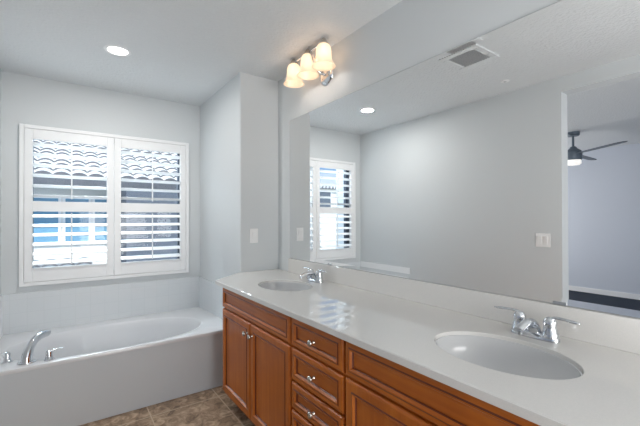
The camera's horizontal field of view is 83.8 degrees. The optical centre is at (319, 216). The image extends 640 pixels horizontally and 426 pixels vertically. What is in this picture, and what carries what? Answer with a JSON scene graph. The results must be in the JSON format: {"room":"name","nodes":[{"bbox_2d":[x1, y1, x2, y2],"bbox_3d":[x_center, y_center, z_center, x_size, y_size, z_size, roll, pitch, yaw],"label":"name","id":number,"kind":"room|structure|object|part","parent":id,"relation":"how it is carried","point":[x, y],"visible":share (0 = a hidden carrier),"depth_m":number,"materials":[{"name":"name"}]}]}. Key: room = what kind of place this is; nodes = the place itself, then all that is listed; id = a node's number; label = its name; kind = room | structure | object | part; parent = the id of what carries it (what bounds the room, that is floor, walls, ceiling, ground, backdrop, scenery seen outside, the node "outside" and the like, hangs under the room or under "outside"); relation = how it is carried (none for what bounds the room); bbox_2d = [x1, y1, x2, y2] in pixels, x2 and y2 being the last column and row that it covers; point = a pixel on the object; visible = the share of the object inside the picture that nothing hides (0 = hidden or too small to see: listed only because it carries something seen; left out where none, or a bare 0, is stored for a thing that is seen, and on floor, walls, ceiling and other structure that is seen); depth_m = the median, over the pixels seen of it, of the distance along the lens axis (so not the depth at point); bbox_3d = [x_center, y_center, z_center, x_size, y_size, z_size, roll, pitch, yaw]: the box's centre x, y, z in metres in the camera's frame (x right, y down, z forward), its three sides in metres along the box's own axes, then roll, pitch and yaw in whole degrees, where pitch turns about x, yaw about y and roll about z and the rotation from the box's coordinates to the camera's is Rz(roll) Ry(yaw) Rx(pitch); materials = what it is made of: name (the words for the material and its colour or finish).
{"room":"bathroom","nodes":[
{"label":"bathroom","id":0,"kind":"room"},
{"bbox_2d":[0,68,0,295],"bbox_3d":[-1.176,0.064,0.820,0.125,2.466,5.900,0,0,-35],"label":"wall","id":1,"kind":"structure","parent":0,"point":[0,68],"depth_m":2.79,"materials":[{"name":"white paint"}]},
{"bbox_2d":[0,295,1,337],"bbox_3d":[-2.245,0.793,2.440,0.012,0.356,0.876,0,0,-35],"label":"tile","id":2,"kind":"structure","parent":1,"relation":"attached to","point":[1,295],"depth_m":2.75,"materials":[{"name":"white tile"}]},
{"bbox_2d":[1,71,199,294],"bbox_3d":[-1.784,0.084,3.418,1.896,2.466,0.150,0,0,-35],"label":"wall","id":3,"kind":"structure","parent":0,"point":[25,99],"depth_m":3.11,"materials":[{"name":"white paint"}]},
{"bbox_2d":[2,276,198,334],"bbox_3d":[-1.875,0.798,3.247,1.549,0.356,0.012,0,0,-35],"label":"tile","id":4,"kind":"structure","parent":3,"relation":"attached to","point":[31,311],"depth_m":3.15,"materials":[{"name":"white tile"}]},
{"bbox_2d":[33,139,179,267],"bbox_3d":[-1.947,-0.088,3.347,1.270,1.260,0.050,0,0,-35],"label":"window","id":5,"kind":"structure","parent":3,"relation":"in","point":[178,160],"depth_m":3.67,"materials":[{"name":"white paint"}]},
{"bbox_2d":[19,123,188,286],"bbox_3d":[-1.875,-0.089,3.244,1.324,1.311,0.087,0,0,-35],"label":"plantation shutters","id":6,"kind":"object","parent":5,"relation":"attached to","point":[114,268],"visible":1,"depth_m":3.17,"materials":[{"name":"white paint"}]},
{"bbox_3d":[-2.133,-0.090,3.062,0.628,1.247,0.026,0,0,-35],"label":"shutter panel","id":7,"kind":"part","parent":6,"relation":"part of","materials":[{"name":"white paint"}]},
{"bbox_3d":[-2.109,0.187,3.028,0.010,0.431,0.010,0,0,-35],"label":"tilt rod","id":8,"kind":"part","parent":6,"relation":"part of","materials":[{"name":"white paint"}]},
{"bbox_3d":[-2.111,-0.383,3.031,0.010,0.476,0.010,0,0,-35],"label":"tilt rod","id":9,"kind":"part","parent":6,"relation":"part of","materials":[{"name":"white paint"}]},
{"bbox_3d":[-1.619,-0.089,3.428,0.628,1.247,0.026,0,0,-35],"label":"shutter panel","id":10,"kind":"part","parent":6,"relation":"part of","materials":[{"name":"white paint"}]},
{"bbox_3d":[-1.596,-0.382,3.397,0.010,0.476,0.010,0,0,-35],"label":"tilt rod","id":11,"kind":"part","parent":6,"relation":"part of","materials":[{"name":"white paint"}]},
{"bbox_3d":[-1.595,0.188,3.393,0.010,0.431,0.010,0,0,-35],"label":"tilt rod","id":12,"kind":"part","parent":6,"relation":"part of","materials":[{"name":"white paint"}]},
{"bbox_2d":[79,385,254,425],"bbox_3d":[-0.280,1.349,1.381,1.990,0.100,5.195,0,0,-35],"label":"floor","id":13,"kind":"structure","parent":0,"point":[213,406],"depth_m":2.35,"materials":[{"name":"brown tile"}]},
{"bbox_2d":[0,307,222,425],"bbox_3d":[-1.573,1.097,2.821,1.548,0.430,1.050,0,0,-35],"label":"bathtub","id":14,"kind":"object","parent":13,"relation":"on","point":[108,368],"visible":0.95,"depth_m":2.47,"materials":[{"name":"ceramic"}]},
{"bbox_2d":[0,330,63,364],"bbox_3d":[-1.782,0.811,2.179,0.242,0.152,0.300,0,0,36],"label":"tub faucet","id":15,"kind":"object","parent":14,"relation":"on","point":[27,354],"visible":1,"depth_m":2.16,"materials":[{"name":"silver metal"}]},
{"bbox_3d":[-1.903,0.858,2.170,0.054,0.057,0.054,0,-3,-35],"label":"handle","id":16,"kind":"part","parent":15,"relation":"part of","materials":[{"name":"silver metal"}]},
{"bbox_3d":[-1.784,0.810,2.229,0.067,0.148,0.246,0,0,-11],"label":"spout","id":17,"kind":"part","parent":15,"relation":"part of","materials":[{"name":"silver metal"}]},
{"bbox_3d":[-1.662,0.851,2.187,0.054,0.057,0.054,0,-3,-35],"label":"handle","id":18,"kind":"part","parent":15,"relation":"part of","materials":[{"name":"silver metal"}]},
{"bbox_2d":[0,307,222,375],"bbox_3d":[-1.573,1.090,2.821,1.548,0.416,1.050,0,0,-35],"label":"basin","id":19,"kind":"object","parent":14,"relation":"in","point":[184,342],"depth_m":2.69,"materials":[{"name":"ceramic"}]},
{"bbox_2d":[223,288,293,425],"bbox_3d":[-0.177,0.886,2.232,0.624,0.836,0.914,0,0,-35],"label":"vanity cabinet","id":20,"kind":"object","parent":13,"relation":"on","point":[257,338],"visible":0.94,"depth_m":2.01,"materials":[{"name":"brown wood"}]},
{"bbox_3d":[-0.531,0.903,2.257,0.022,0.556,0.448,0,0,-35],"label":"door","id":21,"kind":"part","parent":20,"relation":"part of","materials":[{"name":"brown wood"}]},
{"bbox_3d":[-0.401,0.546,2.075,0.022,0.136,0.900,0,0,-35],"label":"false drawer","id":22,"kind":"part","parent":20,"relation":"part of","materials":[{"name":"brown wood"}]},
{"bbox_3d":[-0.269,0.900,1.888,0.022,0.556,0.448,0,0,-35],"label":"door","id":23,"kind":"part","parent":20,"relation":"part of","materials":[{"name":"brown wood"}]},
{"bbox_2d":[292,318,346,425],"bbox_3d":[0.204,0.881,1.695,0.624,0.836,0.400,0,0,-35],"label":"drawer cabinet","id":24,"kind":"object","parent":13,"relation":"on","point":[319,375],"visible":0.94,"depth_m":1.52,"materials":[{"name":"brown wood"}]},
{"bbox_3d":[-0.018,1.044,1.535,0.022,0.262,0.388,0,0,-35],"label":"drawer","id":25,"kind":"part","parent":24,"relation":"part of","materials":[{"name":"brown wood"}]},
{"bbox_3d":[-0.038,0.847,1.523,0.030,0.030,0.030,0,0,-35],"label":"knob","id":26,"kind":"part","parent":24,"relation":"part of","materials":[{"name":"silver metal"}]},
{"bbox_3d":[-0.038,0.694,1.524,0.030,0.030,0.030,0,0,-35],"label":"knob","id":27,"kind":"part","parent":24,"relation":"part of","materials":[{"name":"silver metal"}]},
{"bbox_3d":[-0.039,0.542,1.525,0.030,0.030,0.030,0,0,-35],"label":"knob","id":28,"kind":"part","parent":24,"relation":"part of","materials":[{"name":"silver metal"}]},
{"bbox_3d":[-0.019,0.841,1.537,0.022,0.122,0.388,0,0,-35],"label":"drawer","id":29,"kind":"part","parent":24,"relation":"part of","materials":[{"name":"brown wood"}]},
{"bbox_3d":[-0.019,0.695,1.538,0.022,0.149,0.388,0,0,-35],"label":"drawer","id":30,"kind":"part","parent":24,"relation":"part of","materials":[{"name":"brown wood"}]},
{"bbox_3d":[-0.020,0.541,1.539,0.022,0.136,0.388,0,0,-35],"label":"drawer","id":31,"kind":"part","parent":24,"relation":"part of","materials":[{"name":"brown wood"}]},
{"bbox_2d":[346,341,539,425],"bbox_3d":[0.587,0.876,1.157,0.624,0.836,0.918,0,0,-35],"label":"vanity cabinet","id":32,"kind":"object","parent":13,"relation":"on","point":[380,391],"visible":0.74,"depth_m":1.13,"materials":[{"name":"brown wood"}]},
{"bbox_3d":[0.232,0.894,1.183,0.022,0.556,0.450,0,0,-35],"label":"door","id":33,"kind":"part","parent":32,"relation":"part of","materials":[{"name":"brown wood"}]},
{"bbox_2d":[215,269,639,425],"bbox_3d":[0.149,0.450,1.788,0.633,0.026,2.628,0,0,-35],"label":"countertop","id":34,"kind":"structure","parent":32,"relation":"on","point":[404,332],"depth_m":1.15,"materials":[{"name":"stone"}]},
{"bbox_2d":[259,282,311,290],"bbox_3d":[-0.225,0.526,2.295,0.356,0.142,0.474,0,0,-35],"label":"undermount sink","id":35,"kind":"object","parent":34,"relation":"in","point":[278,286],"visible":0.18,"depth_m":2.46,"materials":[{"name":"ceramic"}]},
{"bbox_2d":[300,267,326,282],"bbox_3d":[-0.071,0.398,2.400,0.146,0.088,0.287,0,0,-35],"label":"sink faucet","id":36,"kind":"object","parent":34,"relation":"on","point":[317,277],"visible":1,"depth_m":2.38,"materials":[{"name":"silver metal"}]},
{"bbox_3d":[-0.074,0.399,2.398,0.138,0.062,0.048,0,0,-35],"label":"spout","id":37,"kind":"part","parent":36,"relation":"part of","materials":[{"name":"silver metal"}]},
{"bbox_3d":[-0.034,0.432,2.426,0.054,0.020,0.160,0,0,-35],"label":"plate","id":38,"kind":"part","parent":36,"relation":"part of","materials":[{"name":"silver metal"}]},
{"bbox_3d":[-0.004,0.394,2.385,0.053,0.071,0.053,0,0,-35],"label":"handle","id":39,"kind":"part","parent":36,"relation":"part of","materials":[{"name":"silver metal"}]},
{"bbox_2d":[435,335,582,379],"bbox_3d":[0.578,0.515,1.143,0.364,0.142,0.484,0,0,-35],"label":"undermount sink","id":40,"kind":"object","parent":34,"relation":"in","point":[500,355],"visible":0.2,"depth_m":1.26,"materials":[{"name":"ceramic"}]},
{"bbox_2d":[494,306,580,342],"bbox_3d":[0.732,0.388,1.253,0.146,0.088,0.287,0,0,-35],"label":"sink faucet","id":41,"kind":"object","parent":34,"relation":"on","point":[523,326],"visible":1,"depth_m":1.23,"materials":[{"name":"silver metal"}]},
{"bbox_3d":[0.711,0.354,1.355,0.022,0.019,0.096,0,-1,-41],"label":"lever","id":42,"kind":"part","parent":41,"relation":"part of","materials":[{"name":"silver metal"}]},
{"bbox_3d":[0.740,0.385,1.321,0.053,0.071,0.053,0,0,-35],"label":"handle","id":43,"kind":"part","parent":41,"relation":"part of","materials":[{"name":"silver metal"}]},
{"bbox_3d":[0.729,0.389,1.251,0.138,0.062,0.048,0,0,-35],"label":"spout","id":44,"kind":"part","parent":41,"relation":"part of","materials":[{"name":"silver metal"}]},
{"bbox_3d":[0.769,0.422,1.279,0.054,0.020,0.160,0,0,-35],"label":"plate","id":45,"kind":"part","parent":41,"relation":"part of","materials":[{"name":"silver metal"}]},
{"bbox_3d":[0.799,0.384,1.238,0.053,0.071,0.053,0,0,-35],"label":"handle","id":46,"kind":"part","parent":41,"relation":"part of","materials":[{"name":"silver metal"}]},
{"bbox_3d":[0.821,0.353,1.200,0.022,0.019,0.096,0,0,-30],"label":"lever","id":47,"kind":"part","parent":41,"relation":"part of","materials":[{"name":"silver metal"}]},
{"bbox_2d":[0,0,401,105],"bbox_3d":[-0.275,-1.217,1.407,2.020,0.100,5.195,0,0,-35],"label":"ceiling","id":48,"kind":"structure","parent":0,"point":[183,51],"depth_m":2.30,"materials":[{"name":"white paint"}]},
{"bbox_2d":[103,45,131,56],"bbox_3d":[-1.410,-1.153,2.486,0.172,0.006,0.172,0,0,-35],"label":"recessed light","id":49,"kind":"object","parent":48,"relation":"in","point":[116,50],"visible":1,"depth_m":2.48,"materials":[{"name":"white paint"}]},
{"bbox_2d":[200,72,277,282],"bbox_3d":[-0.802,0.081,3.377,0.345,2.466,1.055,0,0,-35],"label":"wall","id":50,"kind":"structure","parent":0,"point":[239,122],"depth_m":3.00,"materials":[{"name":"white paint"}]},
{"bbox_2d":[199,276,224,318],"bbox_3d":[-0.948,0.796,3.271,0.012,0.356,1.023,0,0,-35],"label":"tile","id":51,"kind":"structure","parent":50,"relation":"attached to","point":[210,294],"depth_m":3.39,"materials":[{"name":"white tile"}]},
{"bbox_2d":[250,229,257,242],"bbox_3d":[-0.537,0.158,2.909,0.072,0.117,0.013,0,0,-35],"label":"light switch","id":52,"kind":"object","parent":50,"relation":"attached to","point":[253,232],"visible":1,"depth_m":2.91,"materials":[{"name":"white plastic"}]},
{"bbox_2d":[278,0,635,317],"bbox_3d":[0.501,0.067,1.948,0.124,2.466,5.195,0,0,-35],"label":"wall","id":53,"kind":"structure","parent":0,"point":[409,33],"depth_m":2.01,"materials":[{"name":"white paint"}]},
{"bbox_2d":[283,37,335,87],"bbox_3d":[-0.068,-1.034,2.474,0.196,0.250,0.526,0,0,-35],"label":"vanity light","id":54,"kind":"object","parent":53,"relation":"attached to","point":[323,63],"visible":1,"depth_m":2.43,"materials":[{"name":"white glass"}]},
{"bbox_3d":[-0.191,-1.040,2.613,0.156,0.142,0.156,0,0,-35],"label":"lamp shade","id":55,"kind":"part","parent":54,"relation":"part of","materials":[{"name":"white glass"}]},
{"bbox_3d":[-0.083,-1.041,2.462,0.156,0.142,0.156,0,0,-35],"label":"lamp shade","id":56,"kind":"part","parent":54,"relation":"part of","materials":[{"name":"white glass"}]},
{"bbox_3d":[-0.018,-1.052,2.448,0.110,0.154,0.023,0,0,-24],"label":"arm","id":57,"kind":"part","parent":54,"relation":"part of","materials":[{"name":"silver metal"}]},
{"bbox_3d":[0.023,-1.043,2.312,0.156,0.142,0.156,0,0,-35],"label":"lamp shade","id":58,"kind":"part","parent":54,"relation":"part of","materials":[{"name":"white glass"}]},
{"bbox_3d":[0.036,-0.985,2.476,0.024,0.151,0.151,0,0,-35],"label":"plate","id":59,"kind":"part","parent":54,"relation":"part of","materials":[{"name":"silver metal"}]},
{"bbox_2d":[288,258,639,354],"bbox_3d":[0.456,0.383,1.881,0.023,0.109,2.424,0,0,-35],"label":"backsplash","id":60,"kind":"structure","parent":53,"relation":"attached to","point":[620,332],"depth_m":1.50,"materials":[{"name":"stone"}]},
{"bbox_2d":[290,0,639,317],"bbox_3d":[0.460,-0.228,1.890,0.010,1.108,2.424,0,0,-35],"label":"vanity mirror","id":61,"kind":"object","parent":53,"relation":"attached to","point":[505,160],"visible":1,"depth_m":1.50,"materials":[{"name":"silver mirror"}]},
{"label":"outside","id":62,"kind":"structure","parent":0,"visible":0},
{"bbox_3d":[-21.390,4.564,23.982,70.000,0.100,56.055,0,0,-35],"label":"ground","id":63,"kind":"structure","parent":62,"visible":0},
{"bbox_2d":[34,139,176,267],"bbox_3d":[-3.763,0.657,10.330,9.100,7.427,8.809,0,0,-35],"label":"house","id":64,"kind":"structure","parent":63,"relation":"on","point":[42,160],"depth_m":7.99,"materials":[{"name":"paint"}]}
]}

